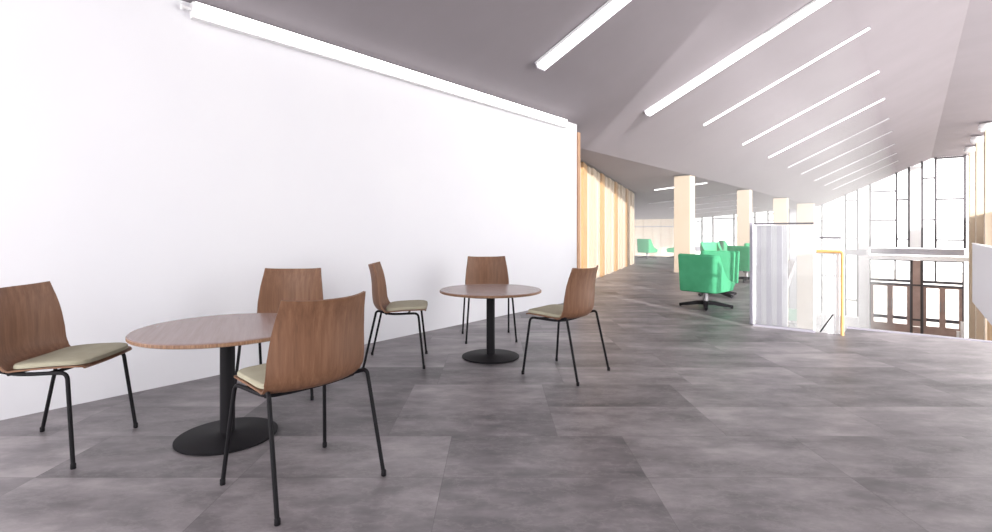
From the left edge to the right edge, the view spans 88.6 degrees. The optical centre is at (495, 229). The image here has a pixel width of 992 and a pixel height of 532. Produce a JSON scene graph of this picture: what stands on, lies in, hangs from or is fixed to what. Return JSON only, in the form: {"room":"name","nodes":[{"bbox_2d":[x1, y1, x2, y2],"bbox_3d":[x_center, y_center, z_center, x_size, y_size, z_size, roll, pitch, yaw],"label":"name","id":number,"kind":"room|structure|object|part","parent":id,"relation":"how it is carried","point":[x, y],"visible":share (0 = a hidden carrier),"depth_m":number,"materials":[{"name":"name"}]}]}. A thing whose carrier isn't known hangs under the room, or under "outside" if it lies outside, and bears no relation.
{"room":"lounge seating area","nodes":[
{"label":"lounge seating area","id":0,"kind":"room"},
{"bbox_2d":[0,0,576,419],"bbox_3d":[-2.917,-0.358,4.972,0.302,3.556,13.980,0,0,39],"label":"wall","id":1,"kind":"structure","parent":0,"point":[155,160],"depth_m":4.97,"materials":[{"name":"white paint"}]},
{"bbox_2d":[180,1,566,127],"bbox_3d":[-0.771,-2.055,7.269,0.102,0.150,6.705,0,0,39],"label":"light","id":2,"kind":"object","parent":1,"relation":"attached to","point":[199,12],"visible":1,"depth_m":5.97,"materials":[{"name":"white plastic"}]},
{"bbox_2d":[577,132,579,267],"bbox_3d":[1.561,-0.279,10.405,0.325,3.398,0.098,0,0,39],"label":"trim","id":3,"kind":"structure","parent":1,"relation":"attached to","point":[578,133],"depth_m":10.28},
{"bbox_2d":[0,255,991,531],"bbox_3d":[-0.102,1.570,16.260,27.200,0.300,28.600,0,0,39],"label":"floor","id":4,"kind":"structure","parent":0,"point":[700,420],"depth_m":3.48,"materials":[{"name":"tile"}]},
{"bbox_2d":[0,281,137,469],"bbox_3d":[-2.851,0.887,3.300,0.648,1.067,0.665,0,0,-7],"label":"dining chair","id":5,"kind":"object","parent":4,"relation":"on","point":[33,336],"visible":1,"depth_m":3.33,"materials":[{"name":"brown wood"}]},
{"bbox_3d":[-2.805,0.853,3.037,0.265,0.045,0.033,0,0,-7],"label":"rail","id":6,"kind":"part","parent":5,"relation":"part of","materials":[{"name":"black metal"}]},
{"bbox_3d":[-3.045,0.600,3.277,0.215,0.493,0.598,0,0,-7],"label":"backrest","id":7,"kind":"part","parent":5,"relation":"part of","materials":[{"name":"brown wood"}]},
{"bbox_3d":[-3.100,1.113,3.572,0.215,0.594,0.031,0,0,6],"label":"leg","id":8,"kind":"part","parent":5,"relation":"part of","materials":[{"name":"black metal"}]},
{"bbox_3d":[-2.588,1.128,3.045,0.176,0.562,0.043,0,0,10],"label":"leg","id":9,"kind":"part","parent":5,"relation":"part of","materials":[{"name":"black metal"}]},
{"bbox_3d":[-2.782,0.837,3.309,0.502,0.031,0.578,0,0,-7],"label":"seat","id":10,"kind":"part","parent":5,"relation":"part of","materials":[{"name":"beige fabric"}]},
{"bbox_2d":[13,342,127,368],"bbox_3d":[-2.742,0.815,3.314,0.428,0.046,0.545,0,0,-7],"label":"seat cushion","id":11,"kind":"object","parent":5,"relation":"on","point":[85,355],"depth_m":3.22,"materials":[{"name":"beige fabric"}]},
{"bbox_3d":[-2.657,1.128,3.612,0.176,0.562,0.043,0,0,-24],"label":"leg","id":12,"kind":"part","parent":5,"relation":"part of","materials":[{"name":"black metal"}]},
{"bbox_2d":[125,313,277,455],"bbox_3d":[-1.850,1.040,3.500,1.136,0.755,1.136,0,0,-25],"label":"round table","id":13,"kind":"object","parent":4,"relation":"on","point":[225,332],"visible":0.78,"depth_m":3.42,"materials":[{"name":"brown wood"}]},
{"bbox_2d":[235,268,322,399],"bbox_3d":[-1.877,0.887,4.521,0.665,1.067,0.648,0,0,-4],"label":"dining chair","id":14,"kind":"object","parent":4,"relation":"on","point":[277,285],"visible":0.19,"depth_m":4.75,"materials":[{"name":"brown wood"}]},
{"bbox_3d":[-2.144,1.128,4.269,0.043,0.562,0.176,0,0,13],"label":"leg","id":15,"kind":"part","parent":14,"relation":"part of","materials":[{"name":"black metal"}]},
{"bbox_3d":[-2.192,1.113,4.711,0.031,0.594,0.215,0,0,-18],"label":"leg","id":16,"kind":"part","parent":14,"relation":"part of","materials":[{"name":"black metal"}]},
{"bbox_3d":[-1.892,0.600,4.715,0.598,0.493,0.215,0,0,-4],"label":"backrest","id":17,"kind":"part","parent":14,"relation":"part of","materials":[{"name":"brown wood"}]},
{"bbox_2d":[220,291,385,526],"bbox_3d":[-1.090,0.887,2.888,0.648,1.067,0.665,0,0,39],"label":"dining chair","id":18,"kind":"object","parent":4,"relation":"on","point":[314,343],"visible":1,"depth_m":2.68,"materials":[{"name":"brown wood"}]},
{"bbox_3d":[-1.449,1.128,2.813,0.176,0.562,0.043,0,0,22],"label":"leg","id":19,"kind":"part","parent":18,"relation":"part of","materials":[{"name":"black metal"}]},
{"bbox_3d":[-1.144,0.837,2.932,0.502,0.031,0.578,0,0,39],"label":"seat","id":20,"kind":"part","parent":18,"relation":"part of","materials":[{"name":"brown wood"}]},
{"bbox_2d":[237,363,265,388],"bbox_3d":[-1.175,0.815,2.957,0.428,0.046,0.545,0,0,39],"label":"seat cushion","id":21,"kind":"object","parent":18,"relation":"on","point":[253,377],"depth_m":2.78,"materials":[{"name":"beige fabric"}]},
{"bbox_3d":[-1.270,0.853,2.691,0.265,0.045,0.033,0,0,39],"label":"rail","id":22,"kind":"part","parent":18,"relation":"part of","materials":[{"name":"black metal"}]},
{"bbox_3d":[-1.115,1.113,2.520,0.031,0.594,0.215,0,0,-37],"label":"leg","id":23,"kind":"part","parent":18,"relation":"part of","materials":[{"name":"black metal"}]},
{"bbox_3d":[-0.939,0.600,2.764,0.215,0.493,0.598,0,0,39],"label":"backrest","id":24,"kind":"part","parent":18,"relation":"part of","materials":[{"name":"brown wood"}]},
{"bbox_3d":[-1.087,1.128,3.255,0.043,0.562,0.176,0,0,-33],"label":"leg","id":25,"kind":"part","parent":18,"relation":"part of","materials":[{"name":"black metal"}]},
{"bbox_3d":[-0.734,1.113,2.983,0.215,0.594,0.031,0,0,26],"label":"leg","id":26,"kind":"part","parent":18,"relation":"part of","materials":[{"name":"black metal"}]},
{"bbox_2d":[362,262,427,368],"bbox_3d":[-1.068,0.887,5.484,0.648,1.067,0.665,0,0,-6],"label":"dining chair","id":27,"kind":"object","parent":4,"relation":"on","point":[381,301],"visible":0.99,"depth_m":5.29,"materials":[{"name":"brown wood"}]},
{"bbox_3d":[-1.253,1.113,5.169,0.212,0.594,0.068,0,0,-6],"label":"leg","id":28,"kind":"part","parent":27,"relation":"part of","materials":[{"name":"black metal"}]},
{"bbox_3d":[-1.310,1.113,5.761,0.215,0.594,0.031,0,0,8],"label":"leg","id":29,"kind":"part","parent":27,"relation":"part of","materials":[{"name":"black metal"}]},
{"bbox_3d":[-1.262,0.600,5.465,0.215,0.493,0.598,0,0,-6],"label":"backrest","id":30,"kind":"part","parent":27,"relation":"part of","materials":[{"name":"brown wood"}]},
{"bbox_3d":[-1.027,0.853,5.220,0.265,0.045,0.033,0,0,-6],"label":"rail","id":31,"kind":"part","parent":27,"relation":"part of","materials":[{"name":"black metal"}]},
{"bbox_3d":[-0.998,0.837,5.491,0.502,0.031,0.578,0,0,-6],"label":"seat","id":32,"kind":"part","parent":27,"relation":"part of","materials":[{"name":"brown wood"}]},
{"bbox_2d":[386,300,427,310],"bbox_3d":[-0.959,0.815,5.495,0.428,0.046,0.545,0,0,-6],"label":"seat cushion","id":33,"kind":"object","parent":27,"relation":"on","point":[406,305],"depth_m":5.36,"materials":[{"name":"beige fabric"}]},
{"bbox_3d":[-0.811,1.128,5.222,0.176,0.562,0.043,0,0,12],"label":"leg","id":34,"kind":"part","parent":27,"relation":"part of","materials":[{"name":"black metal"}]},
{"bbox_3d":[-0.867,1.128,5.791,0.176,0.562,0.043,0,0,-23],"label":"leg","id":35,"kind":"part","parent":27,"relation":"part of","materials":[{"name":"black metal"}]},
{"bbox_2d":[462,256,517,343],"bbox_3d":[-0.098,0.887,6.680,0.665,1.067,0.648,0,0,-8],"label":"dining chair","id":36,"kind":"object","parent":4,"relation":"on","point":[479,270],"visible":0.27,"depth_m":6.91,"materials":[{"name":"brown wood"}]},
{"bbox_3d":[-0.424,1.113,6.851,0.031,0.594,0.215,0,0,-21],"label":"leg","id":37,"kind":"part","parent":36,"relation":"part of","materials":[{"name":"black"}]},
{"bbox_3d":[-0.350,1.128,6.412,0.043,0.562,0.176,0,0,10],"label":"leg","id":38,"kind":"part","parent":36,"relation":"part of","materials":[{"name":"black metal"}]},
{"bbox_3d":[-0.125,0.600,6.873,0.598,0.493,0.215,0,0,-8],"label":"backrest","id":39,"kind":"part","parent":36,"relation":"part of","materials":[{"name":"brown wood"}]},
{"bbox_3d":[0.169,1.113,6.933,0.031,0.594,0.215,0,0,5],"label":"leg","id":40,"kind":"part","parent":36,"relation":"part of","materials":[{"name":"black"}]},
{"bbox_3d":[0.216,1.128,6.490,0.043,0.562,0.176,0,0,-25],"label":"leg","id":41,"kind":"part","parent":36,"relation":"part of","materials":[{"name":"black"}]},
{"bbox_2d":[440,284,541,363],"bbox_3d":[-0.060,1.040,5.690,1.136,0.755,1.136,0,0,20],"label":"round table","id":42,"kind":"object","parent":4,"relation":"on","point":[490,355],"visible":1,"depth_m":5.64,"materials":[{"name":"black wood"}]},
{"bbox_2d":[521,265,609,385],"bbox_3d":[0.698,0.887,5.071,0.648,1.067,0.665,0,0,38],"label":"dining chair","id":43,"kind":"object","parent":4,"relation":"on","point":[579,296],"visible":1,"depth_m":4.85,"materials":[{"name":"brown wood"}]},
{"bbox_3d":[0.341,1.128,4.988,0.176,0.562,0.043,0,0,21],"label":"leg","id":44,"kind":"part","parent":43,"relation":"part of","materials":[{"name":"black metal"}]},
{"bbox_3d":[0.643,0.837,5.114,0.502,0.031,0.578,0,0,38],"label":"seat","id":45,"kind":"part","parent":43,"relation":"part of","materials":[{"name":"brown wood"}]},
{"bbox_2d":[528,304,562,317],"bbox_3d":[0.612,0.815,5.139,0.428,0.046,0.545,0,0,38],"label":"seat cushion","id":46,"kind":"object","parent":43,"relation":"on","point":[553,310],"depth_m":5.00,"materials":[{"name":"beige fabric"}]},
{"bbox_3d":[0.523,0.853,4.870,0.265,0.045,0.033,0,0,38],"label":"rail","id":47,"kind":"part","parent":43,"relation":"part of","materials":[{"name":"black metal"}]},
{"bbox_3d":[0.693,1.128,5.438,0.043,0.562,0.176,0,0,-35],"label":"leg","id":48,"kind":"part","parent":43,"relation":"part of","materials":[{"name":"black metal"}]},
{"bbox_3d":[0.683,1.113,4.703,0.031,0.594,0.215,0,0,-39],"label":"leg","id":49,"kind":"part","parent":43,"relation":"part of","materials":[{"name":"black metal"}]},
{"bbox_3d":[0.852,0.600,4.951,0.215,0.493,0.598,0,0,38],"label":"backrest","id":50,"kind":"part","parent":43,"relation":"part of","materials":[{"name":"brown wood"}]},
{"bbox_3d":[1.052,1.113,5.175,0.215,0.594,0.031,0,0,25],"label":"leg","id":51,"kind":"part","parent":43,"relation":"part of","materials":[{"name":"black metal"}]},
{"bbox_2d":[637,239,657,258],"bbox_3d":[7.520,0.927,25.300,0.839,0.985,0.839,0,0,-40],"label":"swivel armchair","id":52,"kind":"object","parent":4,"relation":"on","point":[646,246],"visible":0.98,"depth_m":25.05,"materials":[{"name":"green fabric"}]},
{"bbox_2d":[666,247,673,257],"bbox_3d":[9.050,0.927,25.500,0.839,0.985,0.839,0,0,30],"label":"swivel armchair","id":53,"kind":"object","parent":4,"relation":"on","point":[667,249],"visible":0.16,"depth_m":25.33,"materials":[{"name":"green fabric"}]},
{"bbox_2d":[674,175,694,271],"bbox_3d":[6.348,-0.203,17.110,0.554,3.246,0.524,0,0,39],"label":"column","id":54,"kind":"structure","parent":4,"relation":"on","point":[684,185],"depth_m":16.93,"materials":[{"name":"beige"}]},
{"bbox_2d":[678,253,734,310],"bbox_3d":[3.860,0.927,9.350,0.839,0.985,0.839,0,0,-40],"label":"swivel armchair","id":55,"kind":"object","parent":4,"relation":"on","point":[701,273],"visible":1,"depth_m":9.09,"materials":[{"name":"green fabric"}]},
{"bbox_3d":[3.638,1.351,9.440,0.440,0.113,0.084,0,0,22],"label":"leg","id":56,"kind":"part","parent":55,"relation":"part of","materials":[{"name":"black metal"}]},
{"bbox_3d":[3.770,1.351,9.127,0.084,0.113,0.440,0,0,22],"label":"leg","id":57,"kind":"part","parent":55,"relation":"part of","materials":[{"name":"black"}]},
{"bbox_3d":[4.082,1.351,9.260,0.440,0.113,0.084,0,0,22],"label":"leg","id":58,"kind":"part","parent":55,"relation":"part of","materials":[{"name":"black metal"}]},
{"bbox_2d":[700,242,722,251],"bbox_3d":[7.750,0.927,18.000,0.839,0.985,0.839,0,0,-15],"label":"swivel armchair","id":59,"kind":"object","parent":4,"relation":"on","point":[706,246],"visible":0.27,"depth_m":18.26,"materials":[{"name":"green fabric"}]},
{"bbox_2d":[698,250,739,297],"bbox_3d":[4.800,0.927,11.000,0.839,0.985,0.839,0,0,14],"label":"swivel armchair","id":60,"kind":"object","parent":4,"relation":"on","point":[729,259],"visible":0.58,"depth_m":10.62,"materials":[{"name":"green fabric"}]},
{"bbox_3d":[4.858,1.351,10.767,0.084,0.113,0.440,0,0,-14],"label":"leg","id":61,"kind":"part","parent":60,"relation":"part of","materials":[{"name":"black metal"}]},
{"bbox_2d":[718,240,727,250],"bbox_3d":[9.600,0.927,20.900,0.839,0.985,0.839,0,0,10],"label":"swivel armchair","id":62,"kind":"object","parent":4,"relation":"on","point":[723,244],"visible":0.27,"depth_m":20.60,"materials":[{"name":"green fabric"}]},
{"bbox_2d":[727,245,749,282],"bbox_3d":[6.950,0.927,14.100,0.839,0.985,0.839,0,0,-28],"label":"swivel armchair","id":63,"kind":"object","parent":4,"relation":"on","point":[744,261],"visible":0.51,"depth_m":13.80,"materials":[{"name":"green fabric"}]},
{"bbox_2d":[737,189,751,245],"bbox_3d":[11.314,-0.204,23.124,0.554,3.247,0.524,0,0,39],"label":"column","id":64,"kind":"structure","parent":4,"relation":"on","point":[744,197],"depth_m":22.92,"materials":[{"name":"beige"}]},
{"bbox_2d":[750,223,755,323],"bbox_3d":[4.183,0.655,8.162,0.041,1.530,1.245,0,0,34],"label":"screen panel","id":65,"kind":"object","parent":4,"relation":"on","point":[751,224],"visible":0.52,"depth_m":7.64,"materials":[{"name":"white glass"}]},
{"bbox_3d":[3.851,0.655,7.666,0.040,1.530,0.050,0,0,34],"label":"post","id":66,"kind":"part","parent":65,"relation":"part of","materials":[{"name":"grey metal"}]},
{"bbox_3d":[4.183,0.655,8.162,0.020,1.470,1.145,0,0,34],"label":"glass panel","id":67,"kind":"part","parent":65,"relation":"part of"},
{"bbox_2d":[753,222,815,332],"bbox_3d":[4.128,0.657,7.295,0.780,1.525,0.075,0,0,39],"label":"screen","id":68,"kind":"object","parent":4,"relation":"on","point":[771,240],"visible":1,"depth_m":7.41,"materials":[{"name":"white fabric"}]},
{"bbox_3d":[3.830,0.655,7.530,0.020,1.470,0.030,0,0,39],"label":"post","id":69,"kind":"part","parent":68,"relation":"part of","materials":[{"name":"white metal"}]},
{"bbox_3d":[4.116,-0.092,7.295,0.760,0.025,0.024,0,0,39],"label":"rail","id":70,"kind":"part","parent":68,"relation":"part of","materials":[{"name":"grey metal"}]},
{"bbox_3d":[4.417,0.655,7.048,0.020,1.470,0.030,0,0,39],"label":"post","id":71,"kind":"part","parent":68,"relation":"part of","materials":[{"name":"white metal"}]},
{"bbox_2d":[816,237,843,335],"bbox_3d":[4.583,0.757,6.961,0.316,1.325,0.098,0,0,39],"label":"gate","id":72,"kind":"object","parent":4,"relation":"on","point":[828,251],"visible":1,"depth_m":6.93,"materials":[{"name":"white metal"}]},
{"bbox_3d":[4.601,0.107,6.995,0.260,0.025,0.022,0,0,39],"label":"rail","id":73,"kind":"part","parent":72,"relation":"part of","materials":[{"name":"grey metal"}]},
{"bbox_2d":[847,327,991,342],"bbox_3d":[6.638,1.574,6.143,3.940,0.332,0.060,0,0,39],"label":"trim","id":74,"kind":"structure","parent":4,"relation":"attached to","point":[856,328],"depth_m":6.90,"materials":[{"name":"grey metal"}]},
{"bbox_2d":[182,0,991,219],"bbox_3d":[5.301,-3.210,24.375,29.250,4.360,51.601,0,0,39],"label":"ceiling","id":75,"kind":"structure","parent":0,"point":[933,58],"depth_m":11.07,"materials":[{"name":"grey paint"}]},
{"bbox_2d":[534,0,630,70],"bbox_3d":[2.096,-3.366,6.561,3.758,1.862,0.206,0,0,39],"label":"strip light","id":76,"kind":"object","parent":75,"relation":"attached to","point":[610,7],"visible":1,"depth_m":7.23,"materials":[{"name":"white plastic"}]},
{"bbox_2d":[654,182,707,190],"bbox_3d":[7.298,-1.726,20.146,2.116,0.222,0.076,0,0,39],"label":"strip light","id":77,"kind":"object","parent":75,"relation":"attached to","point":[704,182],"visible":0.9,"depth_m":20.36,"materials":[{"name":"white plastic"}]},
{"bbox_2d":[649,193,736,203],"bbox_3d":[10.133,-1.609,25.841,4.866,0.447,0.076,0,0,39],"label":"strip light","id":78,"kind":"object","parent":75,"relation":"attached to","point":[731,193],"visible":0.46,"depth_m":25.54,"materials":[{"name":"white plastic"}]},
{"bbox_2d":[669,198,752,207],"bbox_3d":[12.531,-1.554,29.825,4.716,0.435,0.076,0,0,39],"label":"strip light","id":79,"kind":"object","parent":75,"relation":"attached to","point":[752,198],"visible":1,"depth_m":29.71,"materials":[{"name":"white"}]},
{"bbox_2d":[673,203,752,212],"bbox_3d":[14.396,-1.456,33.986,5.116,0.468,0.079,0,0,39],"label":"strip light","id":80,"kind":"object","parent":75,"relation":"attached to","point":[752,203],"visible":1,"depth_m":33.73,"materials":[{"name":"white plastic"}]},
{"bbox_2d":[644,0,830,116],"bbox_3d":[4.660,-3.366,9.683,3.758,1.862,0.206,0,0,39],"label":"strip light","id":81,"kind":"object","parent":75,"relation":"attached to","point":[814,5],"visible":1,"depth_m":9.65,"materials":[{"name":"white plastic"}]},
{"bbox_2d":[703,26,870,125],"bbox_3d":[6.581,-3.464,11.806,3.432,1.666,0.077,0,0,39],"label":"strip light","id":82,"kind":"object","parent":75,"relation":"attached to","point":[867,28],"visible":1,"depth_m":11.63,"materials":[{"name":"white plastic"}]},
{"bbox_2d":[742,70,879,144],"bbox_3d":[8.993,-3.464,14.742,3.432,1.666,0.077,0,0,39],"label":"strip light","id":83,"kind":"object","parent":75,"relation":"attached to","point":[878,71],"visible":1,"depth_m":14.60,"materials":[{"name":"white plastic"}]},
{"bbox_2d":[768,98,885,157],"bbox_3d":[11.310,-3.464,17.563,3.432,1.666,0.076,0,0,39],"label":"strip light","id":84,"kind":"object","parent":75,"relation":"attached to","point":[883,98],"visible":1,"depth_m":17.43,"materials":[{"name":"white plastic"}]},
{"bbox_2d":[788,118,889,167],"bbox_3d":[13.754,-3.464,20.538,3.432,1.666,0.057,0,0,39],"label":"strip light","id":85,"kind":"object","parent":75,"relation":"attached to","point":[888,118],"visible":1,"depth_m":20.46,"materials":[{"name":"white plastic"}]},
{"bbox_2d":[801,131,891,174],"bbox_3d":[15.848,-3.464,23.088,3.432,1.666,0.058,0,0,39],"label":"strip light","id":86,"kind":"object","parent":75,"relation":"attached to","point":[890,131],"visible":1,"depth_m":22.98,"materials":[{"name":"white plastic"}]},
{"bbox_2d":[814,144,894,180],"bbox_3d":[18.514,-3.464,26.333,3.432,1.666,0.057,0,0,39],"label":"strip light","id":87,"kind":"object","parent":75,"relation":"attached to","point":[893,144],"visible":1,"depth_m":26.27,"materials":[{"name":"white plastic"}]},
{"bbox_2d":[824,153,896,185],"bbox_3d":[20.990,-3.464,29.347,3.432,1.666,0.058,0,0,39],"label":"strip light","id":88,"kind":"object","parent":75,"relation":"attached to","point":[895,153],"visible":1,"depth_m":29.29,"materials":[{"name":"white plastic"}]},
{"bbox_2d":[832,161,897,189],"bbox_3d":[23.529,-3.464,32.438,3.432,1.666,0.058,0,0,39],"label":"strip light","id":89,"kind":"object","parent":75,"relation":"attached to","point":[896,161],"visible":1,"depth_m":32.40,"materials":[{"name":"white plastic"}]},
{"bbox_2d":[910,166,920,247],"bbox_3d":[29.798,-1.627,36.088,0.600,5.794,0.240,0,0,39],"label":"trim","id":90,"kind":"structure","parent":75,"relation":"attached to","point":[915,171],"depth_m":36.00,"materials":[{"name":"white paint"}]},
{"bbox_2d":[921,155,965,248],"bbox_3d":[30.934,-1.915,35.155,2.360,6.370,0.140,0,0,39],"label":"window","id":91,"kind":"structure","parent":90,"relation":"attached to","point":[963,156],"depth_m":35.32,"materials":[{"name":"grey metal"}]},
{"bbox_2d":[580,162,633,278],"bbox_3d":[3.576,-0.212,16.479,0.220,3.264,11.739,0,0,23],"label":"wall","id":92,"kind":"structure","parent":0,"point":[606,207],"depth_m":15.88,"materials":[{"name":"beige wood"}]},
{"bbox_2d":[580,159,635,193],"bbox_3d":[3.635,-1.702,16.453,0.100,0.293,11.739,0,0,23],"label":"trim","id":93,"kind":"structure","parent":92,"relation":"attached to","point":[587,164],"depth_m":15.65,"materials":[{"name":"grey"}]},
{"bbox_2d":[634,219,673,256],"bbox_3d":[13.602,3.175,49.392,10.320,8.390,0.202,0,0,39],"label":"wall","id":94,"kind":"structure","parent":0,"point":[662,238],"depth_m":47.98,"materials":[{"name":"white paint"}]},
{"bbox_2d":[634,226,673,226],"bbox_3d":[13.202,-0.320,49.551,9.500,0.080,0.067,0,0,39],"label":"trim","id":95,"kind":"structure","parent":94,"relation":"attached to","point":[634,226],"depth_m":48.08,"materials":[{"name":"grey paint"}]},
{"bbox_2d":[695,209,789,307],"bbox_3d":[20.375,2.423,43.828,8.790,8.195,0.143,0,0,39],"label":"window","id":96,"kind":"structure","parent":94,"relation":"in","point":[768,213],"depth_m":43.70,"materials":[{"name":"grey metal"}]},
{"bbox_2d":[695,246,865,255],"bbox_3d":[22.215,1.675,42.090,13.700,0.450,0.094,0,0,39],"label":"trim","id":97,"kind":"structure","parent":94,"relation":"attached to","point":[862,252],"depth_m":38.52,"materials":[{"name":"grey paint"}]},
{"bbox_2d":[789,313,857,326],"bbox_3d":[22.133,6.970,42.384,13.200,0.800,0.240,0,0,39],"label":"trim","id":98,"kind":"structure","parent":94,"relation":"attached to","point":[849,321],"depth_m":38.84,"materials":[{"name":"white paint"}]},
{"bbox_2d":[765,321,967,337],"bbox_3d":[14.488,7.520,33.393,32.000,0.300,30.000,0,0,39],"label":"floor","id":99,"kind":"structure","parent":0,"point":[818,327],"depth_m":38.01,"materials":[{"name":"white"}]},
{"bbox_2d":[773,198,788,326],"bbox_3d":[16.267,2.771,29.020,0.724,9.197,0.524,0,0,39],"label":"column","id":100,"kind":"structure","parent":99,"relation":"on","point":[780,205],"depth_m":28.87,"materials":[{"name":"grey paint"}]},
{"bbox_2d":[790,209,795,321],"bbox_3d":[23.929,2.846,40.908,0.450,9.049,0.240,0,0,39],"label":"trim","id":101,"kind":"structure","parent":99,"relation":"on","point":[792,211],"depth_m":40.79,"materials":[{"name":"grey paint"}]},
{"bbox_2d":[789,308,796,325],"bbox_3d":[22.950,6.705,39.400,1.132,1.330,1.132,0,0,40],"label":"swivel armchair","id":102,"kind":"object","parent":99,"relation":"on","point":[792,312],"visible":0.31,"depth_m":38.95,"materials":[{"name":"white"}]},
{"bbox_2d":[797,203,814,329],"bbox_3d":[21.270,2.771,34.875,1.024,9.197,0.524,0,0,39],"label":"column","id":103,"kind":"structure","parent":99,"relation":"on","point":[805,211],"depth_m":34.67,"materials":[{"name":"grey"}]},
{"bbox_2d":[858,188,868,328],"bbox_3d":[27.495,2.136,37.979,0.640,10.468,0.240,0,0,39],"label":"trim","id":104,"kind":"structure","parent":99,"relation":"on","point":[863,194],"depth_m":37.93,"materials":[{"name":"white paint"}]},
{"bbox_2d":[796,189,857,316],"bbox_3d":[25.672,1.725,39.477,4.100,9.590,0.141,0,0,39],"label":"window","id":105,"kind":"structure","parent":104,"relation":"attached to","point":[845,195],"depth_m":38.64,"materials":[{"name":"grey metal"}]},
{"bbox_2d":[869,167,909,247],"bbox_3d":[28.654,-1.613,37.027,2.380,5.765,0.140,0,0,39],"label":"window","id":106,"kind":"structure","parent":104,"relation":"attached to","point":[896,173],"depth_m":36.71,"materials":[{"name":"grey metal"}]},
{"bbox_2d":[863,255,867,327],"bbox_3d":[27.403,4.620,37.693,0.300,5.500,0.160,0,0,39],"label":"trim","id":107,"kind":"structure","parent":99,"relation":"on","point":[865,257],"depth_m":37.62,"materials":[{"name":"white paint"}]},
{"bbox_2d":[960,321,963,337],"bbox_3d":[29.925,6.630,32.619,0.170,1.480,0.170,0,0,39],"label":"gate post","id":108,"kind":"object","parent":99,"relation":"on","point":[962,323],"visible":0.82,"depth_m":32.55,"materials":[{"name":"white paint"}]},
{"bbox_2d":[964,146,974,338],"bbox_3d":[28.947,1.155,30.924,0.704,12.430,0.704,0,0,39],"label":"column","id":109,"kind":"structure","parent":99,"relation":"on","point":[970,151],"depth_m":30.73,"materials":[{"name":"white paint"}]},
{"bbox_2d":[970,136,983,339],"bbox_3d":[26.154,1.155,27.524,0.704,12.430,0.704,0,0,39],"label":"column","id":110,"kind":"structure","parent":99,"relation":"on","point":[978,141],"depth_m":27.31,"materials":[{"name":"white paint"}]},
{"bbox_2d":[978,122,991,339],"bbox_3d":[23.362,1.155,24.124,0.704,12.430,0.704,0,0,39],"label":"column","id":111,"kind":"structure","parent":99,"relation":"on","point":[986,128],"depth_m":23.94,"materials":[{"name":"white paint"}]},
{"bbox_2d":[911,260,921,333],"bbox_3d":[29.822,4.760,36.023,0.600,5.220,0.270,0,0,39],"label":"wall pier","id":112,"kind":"object","parent":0,"point":[916,266],"visible":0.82,"depth_m":35.95,"materials":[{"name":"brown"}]},
{"bbox_2d":[869,259,910,332],"bbox_3d":[28.680,4.755,36.980,2.420,5.230,0.240,0,0,39],"label":"door","id":113,"kind":"structure","parent":112,"relation":"attached to","point":[889,325],"depth_m":36.94,"materials":[{"name":"brown wood"}]},
{"bbox_3d":[28.260,6.305,37.351,0.780,0.230,0.120,0,0,39],"label":"kick rail","id":114,"kind":"part","parent":113,"relation":"part of","materials":[{"name":"grey metal"}]},
{"bbox_3d":[29.126,6.305,36.640,0.780,0.230,0.120,0,0,39],"label":"kick rail","id":115,"kind":"part","parent":113,"relation":"part of","materials":[{"name":"grey metal"}]},
{"bbox_3d":[29.832,4.770,36.034,0.520,5.200,0.240,0,0,39],"label":"pier panel","id":116,"kind":"part","parent":112,"relation":"part of","materials":[{"name":"brown wood"}]},
{"bbox_2d":[868,255,967,261],"bbox_3d":[29.668,1.990,36.039,5.700,0.300,0.440,0,0,39],"label":"trim","id":117,"kind":"structure","parent":112,"relation":"attached to","point":[888,257],"depth_m":35.66,"materials":[{"name":"white paint"}]},
{"bbox_2d":[870,248,964,255],"bbox_3d":[29.759,1.540,36.056,5.140,0.440,0.300,0,0,39],"label":"trim","id":118,"kind":"structure","parent":117,"relation":"on","point":[902,251],"depth_m":35.83,"materials":[{"name":"grey paint"}]},
{"bbox_2d":[922,261,963,337],"bbox_3d":[30.898,4.755,35.158,2.200,5.230,0.240,0,0,39],"label":"door","id":119,"kind":"structure","parent":112,"relation":"attached to","point":[941,330],"depth_m":35.14,"materials":[{"name":"brown wood"}]},
{"bbox_3d":[30.521,6.305,35.494,0.670,0.230,0.120,0,0,39],"label":"kick rail","id":120,"kind":"part","parent":119,"relation":"part of","materials":[{"name":"grey metal"}]},
{"bbox_3d":[31.301,6.305,34.853,0.670,0.230,0.120,0,0,39],"label":"kick rail","id":121,"kind":"part","parent":119,"relation":"part of","materials":[{"name":"grey metal"}]},
{"bbox_2d":[972,243,991,324],"bbox_3d":[20.616,2.250,21.191,0.160,3.140,14.920,0,0,39],"label":"balcony","id":122,"kind":"object","parent":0,"point":[981,253],"visible":1,"depth_m":22.98,"materials":[{"name":"grey paint"}]},
{"bbox_2d":[987,320,991,340],"bbox_3d":[19.229,5.605,19.250,0.162,3.530,8.960,0,0,39],"label":"wall","id":123,"kind":"structure","parent":0,"point":[989,326],"depth_m":22.10,"materials":[{"name":"beige wood"}]},
{"label":"outside","id":124,"kind":"structure","parent":0,"visible":0},
{"bbox_2d":[815,267,967,331],"bbox_3d":[36.980,7.620,21.388,150.000,0.300,160.000,0,0,39],"label":"ground","id":125,"kind":"structure","parent":124,"point":[880,292],"depth_m":57.93,"materials":[{"name":"white"}]}
]}

